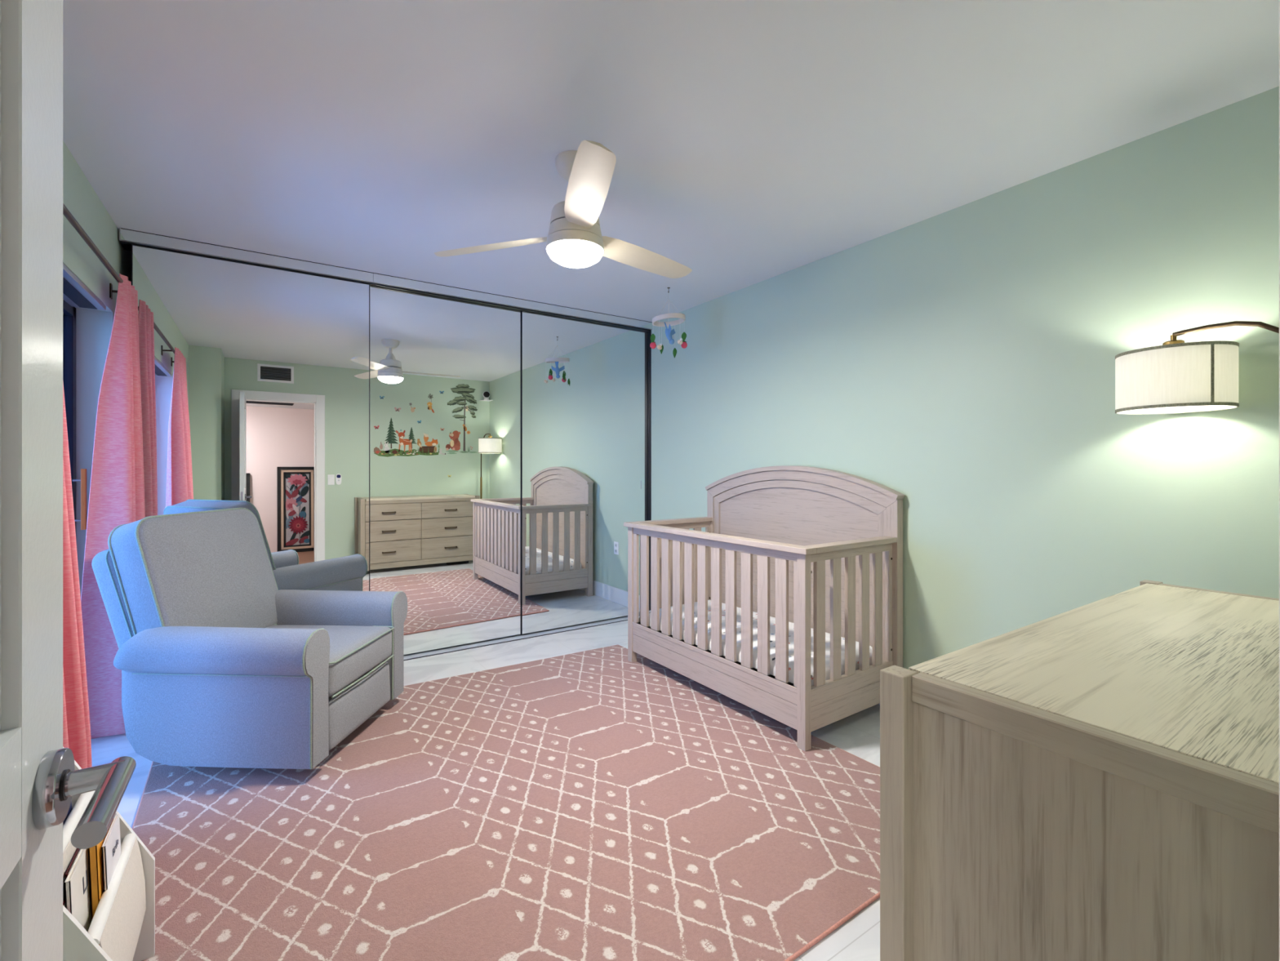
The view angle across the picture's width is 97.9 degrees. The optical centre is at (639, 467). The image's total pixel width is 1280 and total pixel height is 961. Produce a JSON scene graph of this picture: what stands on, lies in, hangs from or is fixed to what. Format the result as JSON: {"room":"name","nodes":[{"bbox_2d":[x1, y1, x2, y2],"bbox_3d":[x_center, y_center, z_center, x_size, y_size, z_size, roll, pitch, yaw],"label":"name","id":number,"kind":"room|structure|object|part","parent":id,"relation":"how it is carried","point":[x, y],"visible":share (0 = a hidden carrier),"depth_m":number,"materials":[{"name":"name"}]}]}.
{"room":"bedroom","nodes":[
{"label":"bedroom","id":0,"kind":"room"},
{"bbox_2d":[62,140,131,594],"bbox_3d":[-1.916,0.013,1.473,0.280,2.475,4.720,0,0,-34],"label":"wall","id":1,"kind":"structure","parent":0,"point":[94,326],"depth_m":2.69,"materials":[{"name":"green paint"}]},
{"bbox_2d":[62,262,106,531],"bbox_3d":[-2.175,0.240,1.869,0.269,2.020,1.967,0,0,-34],"label":"window","id":2,"kind":"structure","parent":1,"relation":"in","point":[75,293],"depth_m":2.63,"materials":[{"name":"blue glass"}]},
{"bbox_3d":[-2.448,0.245,2.245,0.007,1.930,0.928,0,0,-34],"label":"pane","id":3,"kind":"part","parent":2,"relation":"part of","materials":[{"name":"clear glass"}]},
{"bbox_3d":[-2.200,0.240,1.853,0.070,2.020,1.966,0,0,-34],"label":"frame","id":4,"kind":"part","parent":2,"relation":"part of","materials":[{"name":"metal"}]},
{"bbox_3d":[-2.668,0.155,2.643,0.029,0.200,0.010,0,0,-34],"label":"handle post","id":5,"kind":"part","parent":2,"relation":"part of","materials":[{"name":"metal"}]},
{"bbox_3d":[-2.648,0.150,2.656,0.018,0.290,0.018,0,0,-34],"label":"handle","id":6,"kind":"part","parent":2,"relation":"part of","materials":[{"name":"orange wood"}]},
{"bbox_2d":[62,203,123,298],"bbox_3d":[-2.038,-0.860,1.982,0.084,0.070,1.911,0,0,-34],"label":"curtain rod","id":7,"kind":"object","parent":1,"relation":"attached to","point":[66,212],"visible":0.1,"depth_m":2.16,"materials":[{"name":"brown metal"}]},
{"bbox_2d":[62,382,92,768],"bbox_3d":[-1.660,0.172,1.514,0.197,2.133,0.650,0,0,-31],"label":"curtain","id":8,"kind":"object","parent":7,"relation":"hanging from","point":[76,714],"visible":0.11,"depth_m":1.62,"materials":[{"name":"pink fabric"}]},
{"bbox_2d":[80,273,145,738],"bbox_3d":[-2.508,0.171,2.688,0.191,2.133,0.348,0,0,-20],"label":"curtain","id":9,"kind":"object","parent":7,"relation":"hanging from","point":[117,486],"visible":0.66,"depth_m":2.57,"materials":[{"name":"pink fabric"}]},
{"bbox_2d":[131,244,369,591],"bbox_3d":[-2.178,0.035,3.217,1.126,2.386,0.024,0,0,-34],"label":"mirror door","id":10,"kind":"structure","parent":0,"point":[255,380],"depth_m":3.22,"materials":[{"name":"clear glass"}]},
{"bbox_2d":[369,285,520,654],"bbox_3d":[-1.305,0.035,3.838,1.020,2.386,0.023,0,0,-34],"label":"mirror door","id":11,"kind":"structure","parent":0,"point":[445,374],"depth_m":3.80,"materials":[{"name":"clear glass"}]},
{"bbox_2d":[90,620,879,960],"bbox_3d":[-0.581,1.310,2.367,4.133,0.120,4.720,0,0,-34],"label":"floor","id":12,"kind":"structure","parent":0,"point":[858,734],"depth_m":2.65,"materials":[{"name":"ceramic"}]},
{"bbox_2d":[131,644,879,960],"bbox_3d":[-0.500,1.244,2.288,2.532,0.012,2.460,0,0,-34],"label":"rug","id":13,"kind":"object","parent":12,"relation":"on","point":[597,804],"visible":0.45,"depth_m":1.91,"materials":[{"name":"pink fabric"}]},
{"bbox_2d":[62,746,155,960],"bbox_3d":[-1.249,0.938,1.177,0.293,0.600,0.399,0,0,-34],"label":"rack","id":14,"kind":"object","parent":13,"relation":"on","point":[122,923],"visible":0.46,"depth_m":1.24,"materials":[{"name":"white paint"}]},
{"bbox_2d":[62,876,65,902],"bbox_3d":[-1.179,0.954,1.160,0.017,0.262,0.240,0,0,-34],"label":"picture book","id":15,"kind":"object","parent":14,"relation":"in","point":[64,880],"visible":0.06,"depth_m":1.11,"materials":[{"name":"grey paper"}]},
{"bbox_2d":[62,800,72,825],"bbox_3d":[-1.273,0.833,1.230,0.024,0.235,0.140,0,0,-34],"label":"picture book","id":16,"kind":"object","parent":14,"relation":"in","point":[70,806],"visible":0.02,"depth_m":1.27,"materials":[{"name":"paper"}]},
{"bbox_2d":[65,848,80,879],"bbox_3d":[-1.199,0.950,1.207,0.018,0.280,0.220,0,0,-34],"label":"picture book","id":17,"kind":"object","parent":14,"relation":"in","point":[78,850],"visible":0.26,"depth_m":1.14,"materials":[{"name":"paper"}]},
{"bbox_2d":[64,848,91,931],"bbox_3d":[-1.146,0.950,1.146,0.019,0.300,0.156,0,0,-34],"label":"picture book","id":18,"kind":"object","parent":14,"relation":"in","point":[77,884],"visible":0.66,"depth_m":1.13,"materials":[{"name":"paper"}]},
{"bbox_2d":[86,903,91,931],"bbox_3d":[-1.158,0.980,1.173,0.005,0.120,0.073,0,0,-34],"label":"book","id":19,"kind":"object","parent":18,"relation":"attached to","point":[88,905],"depth_m":1.17,"materials":[{"name":"paper"}]},
{"bbox_3d":[-1.141,0.938,1.016,0.293,0.600,0.012,0,0,-34],"label":"panel","id":20,"kind":"part","parent":14,"relation":"part of","materials":[{"name":"white paint"}]},
{"bbox_2d":[88,818,113,945],"bbox_3d":[-1.194,0.950,1.244,0.024,0.300,0.153,0,0,-34],"label":"picture book","id":21,"kind":"object","parent":14,"relation":"in","point":[95,853],"visible":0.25,"depth_m":1.18,"materials":[{"name":"orange paper"}]},
{"bbox_2d":[102,813,120,892],"bbox_3d":[-1.188,0.958,1.260,0.016,0.285,0.135,0,0,-34],"label":"picture book","id":22,"kind":"object","parent":14,"relation":"in","point":[111,846],"visible":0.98,"depth_m":1.24,"materials":[{"name":"paper"}]},
{"bbox_2d":[91,507,407,768],"bbox_3d":[-1.765,0.721,2.585,1.045,1.033,0.864,0,0,3],"label":"recliner armchair","id":23,"kind":"object","parent":13,"relation":"on","point":[220,666],"visible":1,"depth_m":2.28,"materials":[{"name":"grey fabric"}]},
{"bbox_3d":[-2.154,0.610,2.603,0.265,0.547,0.590,0,0,3],"label":"frame","id":24,"kind":"part","parent":23,"relation":"part of","materials":[{"name":"grey fabric"}]},
{"bbox_2d":[111,509,277,633],"bbox_3d":[-2.028,0.525,2.612,0.316,0.628,0.672,0,0,3],"label":"cushion","id":25,"kind":"object","parent":23,"relation":"on","point":[208,568],"depth_m":2.43,"materials":[{"name":"grey fabric"}]},
{"bbox_3d":[-1.674,0.912,2.235,0.792,0.539,0.162,0,0,3],"label":"arm","id":26,"kind":"part","parent":23,"relation":"part of","materials":[{"name":"grey fabric"}]},
{"bbox_2d":[266,625,391,697],"bbox_3d":[-1.590,0.878,2.577,0.684,0.202,0.532,0,0,3],"label":"seat cushion","id":27,"kind":"object","parent":23,"relation":"on","point":[357,654],"depth_m":2.56,"materials":[{"name":"grey fabric"}]},
{"bbox_3d":[-1.643,0.912,2.926,0.792,0.539,0.162,0,0,3],"label":"arm","id":28,"kind":"part","parent":23,"relation":"part of","materials":[{"name":"grey fabric"}]},
{"bbox_2d":[623,465,905,751],"bbox_3d":[0.618,0.619,3.205,0.756,1.262,1.450,0,0,-35],"label":"crib","id":29,"kind":"object","parent":12,"relation":"on","point":[820,549],"visible":0.94,"depth_m":2.90,"materials":[{"name":"brown wood"}]},
{"bbox_3d":[-0.049,0.807,3.571,0.040,0.862,0.046,0,0,-35],"label":"leg","id":30,"kind":"part","parent":29,"relation":"part of","materials":[{"name":"brown wood"}]},
{"bbox_3d":[0.249,0.363,3.788,0.674,0.026,0.070,0,0,-35],"label":"cap rail","id":31,"kind":"part","parent":29,"relation":"part of","materials":[{"name":"brown wood"}]},
{"bbox_3d":[0.233,0.397,3.774,0.654,0.042,0.024,0,0,-35],"label":"rail","id":32,"kind":"part","parent":29,"relation":"part of","materials":[{"name":"brown wood"}]},
{"bbox_3d":[0.517,0.706,3.962,0.052,1.088,0.060,0,0,-35],"label":"leg","id":33,"kind":"part","parent":29,"relation":"part of","materials":[{"name":"brown wood"}]},
{"bbox_3d":[0.338,1.072,3.016,0.032,0.188,1.306,0,0,-35],"label":"rail","id":34,"kind":"part","parent":29,"relation":"part of","materials":[{"name":"brown wood"}]},
{"bbox_3d":[0.339,0.397,3.018,0.024,0.042,1.306,0,0,-35],"label":"rail","id":35,"kind":"part","parent":29,"relation":"part of","materials":[{"name":"brown wood"}]},
{"bbox_3d":[0.551,0.628,3.917,0.037,0.843,0.050,0,0,-35],"label":"headboard molding","id":36,"kind":"part","parent":29,"relation":"part of","materials":[{"name":"brown wood"}]},
{"bbox_3d":[0.334,0.363,3.014,0.072,0.026,1.438,0,0,-35],"label":"cap rail","id":37,"kind":"part","parent":29,"relation":"part of","materials":[{"name":"brown wood"}]},
{"bbox_2d":[648,600,871,685],"bbox_3d":[0.613,0.980,3.208,0.620,0.164,1.297,0,0,-35],"label":"mattress","id":38,"kind":"object","parent":29,"relation":"on","point":[772,620],"visible":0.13,"depth_m":2.92,"materials":[{"name":"white fabric"}]},
{"bbox_3d":[0.911,0.585,3.405,0.018,0.930,1.206,0,0,-35],"label":"headboard panel","id":39,"kind":"part","parent":29,"relation":"part of","materials":[{"name":"brown wood"}]},
{"bbox_3d":[0.908,0.160,3.403,0.037,0.170,1.300,0,0,-35],"label":"headboard molding","id":40,"kind":"part","parent":29,"relation":"part of","materials":[{"name":"brown wood"}]},
{"bbox_3d":[0.724,0.807,2.462,0.040,0.862,0.046,0,0,-35],"label":"leg","id":41,"kind":"part","parent":29,"relation":"part of","materials":[{"name":"brown wood"}]},
{"bbox_3d":[1.031,0.363,2.666,0.674,0.026,0.070,0,0,-35],"label":"cap rail","id":42,"kind":"part","parent":29,"relation":"part of","materials":[{"name":"brown wood"}]},
{"bbox_3d":[1.012,0.397,2.655,0.654,0.042,0.024,0,0,-35],"label":"rail","id":43,"kind":"part","parent":29,"relation":"part of","materials":[{"name":"brown wood"}]},
{"bbox_3d":[1.012,1.072,2.655,0.654,0.188,0.030,0,0,-35],"label":"rail","id":44,"kind":"part","parent":29,"relation":"part of","materials":[{"name":"brown wood"}]},
{"bbox_3d":[1.266,0.628,2.889,0.037,0.843,0.050,0,0,-35],"label":"headboard molding","id":45,"kind":"part","parent":29,"relation":"part of","materials":[{"name":"brown wood"}]},
{"bbox_3d":[1.297,0.706,2.842,0.052,1.088,0.060,0,0,-35],"label":"leg","id":46,"kind":"part","parent":29,"relation":"part of","materials":[{"name":"brown wood"}]},
{"bbox_2d":[880,579,1279,960],"bbox_3d":[1.183,0.807,1.196,1.457,0.886,0.541,0,0,-34],"label":"dresser","id":47,"kind":"object","parent":12,"relation":"on","point":[1097,780],"visible":1,"depth_m":0.86,"materials":[{"name":"brown wood"}]},
{"bbox_3d":[0.465,0.807,1.002,0.046,0.886,0.046,0,0,-34],"label":"post","id":48,"kind":"part","parent":47,"relation":"part of","materials":[{"name":"brown wood"}]},
{"bbox_3d":[0.613,0.389,0.809,0.032,0.046,0.439,0,0,-34],"label":"rail","id":49,"kind":"part","parent":47,"relation":"part of","materials":[{"name":"brown wood"}]},
{"bbox_3d":[0.614,0.805,0.806,0.014,0.789,0.445,0,0,-34],"label":"panel","id":50,"kind":"part","parent":47,"relation":"part of","materials":[{"name":"brown wood"}]},
{"bbox_3d":[1.637,0.807,1.786,0.046,0.886,0.046,0,0,-34],"label":"post","id":51,"kind":"part","parent":47,"relation":"part of","materials":[{"name":"brown wood"}]},
{"bbox_3d":[1.758,0.389,1.575,0.032,0.046,0.439,0,0,-34],"label":"rail","id":52,"kind":"part","parent":47,"relation":"part of","materials":[{"name":"brown wood"}]},
{"bbox_2d":[1115,320,1279,414],"bbox_3d":[1.880,0.394,1.738,0.300,1.712,0.623,0,0,-34],"label":"floor lamp","id":53,"kind":"object","parent":12,"relation":"on","point":[1175,375],"visible":1,"depth_m":1.77,"materials":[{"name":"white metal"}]},
{"bbox_3d":[1.790,-0.292,1.872,0.298,0.199,0.298,0,0,-34],"label":"lamp shade","id":54,"kind":"part","parent":53,"relation":"part of","materials":[{"name":"fabric"}]},
{"bbox_3d":[1.790,-0.387,1.872,0.300,0.010,0.300,0,0,-34],"label":"shade trim","id":55,"kind":"part","parent":53,"relation":"part of","materials":[{"name":"grey fabric"}]},
{"bbox_3d":[1.790,-0.198,1.872,0.300,0.010,0.300,0,0,-34],"label":"shade trim","id":56,"kind":"part","parent":53,"relation":"part of","materials":[{"name":"grey fabric"}]},
{"bbox_3d":[1.886,-0.156,1.725,0.019,0.612,0.354,0,0,-34],"label":"arm","id":57,"kind":"part","parent":53,"relation":"part of","materials":[{"name":"brown metal"}]},
{"bbox_2d":[520,310,647,634],"bbox_3d":[-0.409,0.035,4.437,1.135,2.386,0.025,0,0,-34],"label":"mirror door","id":58,"kind":"structure","parent":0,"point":[584,384],"depth_m":4.37,"materials":[{"name":"clear glass"}]},
{"bbox_2d":[62,0,1279,321],"bbox_3d":[-0.456,-1.285,2.450,3.833,0.120,4.720,0,0,-34],"label":"ceiling","id":59,"kind":"structure","parent":0,"point":[752,142],"depth_m":1.90,"materials":[{"name":"paint"}]},
{"bbox_2d":[434,139,692,278],"bbox_3d":[-0.148,-1.020,2.261,1.084,0.411,1.142,0,0,-34],"label":"ceiling fan","id":60,"kind":"object","parent":59,"relation":"attached to","point":[575,239],"visible":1,"depth_m":2.15,"materials":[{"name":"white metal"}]},
{"bbox_3d":[-0.616,-0.929,2.343,0.558,0.034,0.128,0,0,17],"label":"blade","id":61,"kind":"part","parent":60,"relation":"part of","materials":[{"name":"white plastic"}]},
{"bbox_3d":[-0.177,-0.929,1.869,0.128,0.034,0.558,0,0,-13],"label":"blade","id":62,"kind":"part","parent":60,"relation":"part of","materials":[{"name":"white plastic"}]},
{"bbox_3d":[0.014,-0.929,2.486,0.558,0.034,0.128,0,0,-43],"label":"blade","id":63,"kind":"part","parent":60,"relation":"part of","materials":[{"name":"white plastic"}]},
{"bbox_2d":[649,287,687,357],"bbox_3d":[0.195,-0.995,3.789,0.236,0.460,0.242,0,0,-34],"label":"mobile","id":64,"kind":"object","parent":59,"relation":"hanging from","point":[668,332],"visible":1,"depth_m":3.78,"materials":[{"name":"multicoloured fabric"}]},
{"bbox_2d":[651,85,1279,669],"bbox_3d":[1.033,0.013,3.446,0.150,2.475,4.720,0,0,-34],"label":"wall","id":65,"kind":"structure","parent":0,"point":[959,362],"depth_m":2.38,"materials":[{"name":"green paint"}]},
{"bbox_2d":[119,227,653,331],"bbox_3d":[-1.315,-1.192,3.829,3.327,0.067,0.144,0,0,-34],"label":"trim","id":66,"kind":"structure","parent":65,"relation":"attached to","point":[127,237],"depth_m":3.48,"materials":[{"name":"metal"}]},
{"bbox_2d":[403,613,639,660],"bbox_3d":[-1.330,1.245,3.846,3.333,0.010,0.167,0,0,-34],"label":"trim","id":67,"kind":"structure","parent":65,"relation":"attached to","point":[509,638],"depth_m":4.04,"materials":[{"name":"metal"}]},
{"bbox_2d":[647,330,651,610],"bbox_3d":[0.069,0.045,4.746,0.006,2.410,0.080,0,0,-34],"label":"trim","id":68,"kind":"structure","parent":65,"relation":"attached to","point":[649,333],"depth_m":4.72,"materials":[{"name":"black metal"}]},
{"bbox_3d":[0.709,0.012,0.799,3.333,2.475,0.680,0,0,-34],"label":"wall","id":69,"kind":"structure","parent":0,"visible":0},
{"bbox_2d":[0,0,136,960],"bbox_3d":[-0.371,0.236,0.263,0.105,2.008,0.758,0,0,-34],"label":"door","id":70,"kind":"structure","parent":69,"relation":"in","point":[39,779],"depth_m":0.50,"materials":[{"name":"paint"}]},
{"bbox_3d":[-0.499,0.301,0.500,0.053,0.022,0.124,0,0,-34],"label":"lever","id":71,"kind":"part","parent":70,"relation":"part of","materials":[{"name":"silver metal"}]},
{"bbox_2d":[1279,0,1279,960],"bbox_3d":[0.128,0.189,0.074,0.909,2.122,0.152,0,0,-34],"label":"trim","id":72,"kind":"structure","parent":69,"relation":"attached to","point":[1279,0],"depth_m":0.34,"materials":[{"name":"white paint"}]}
]}

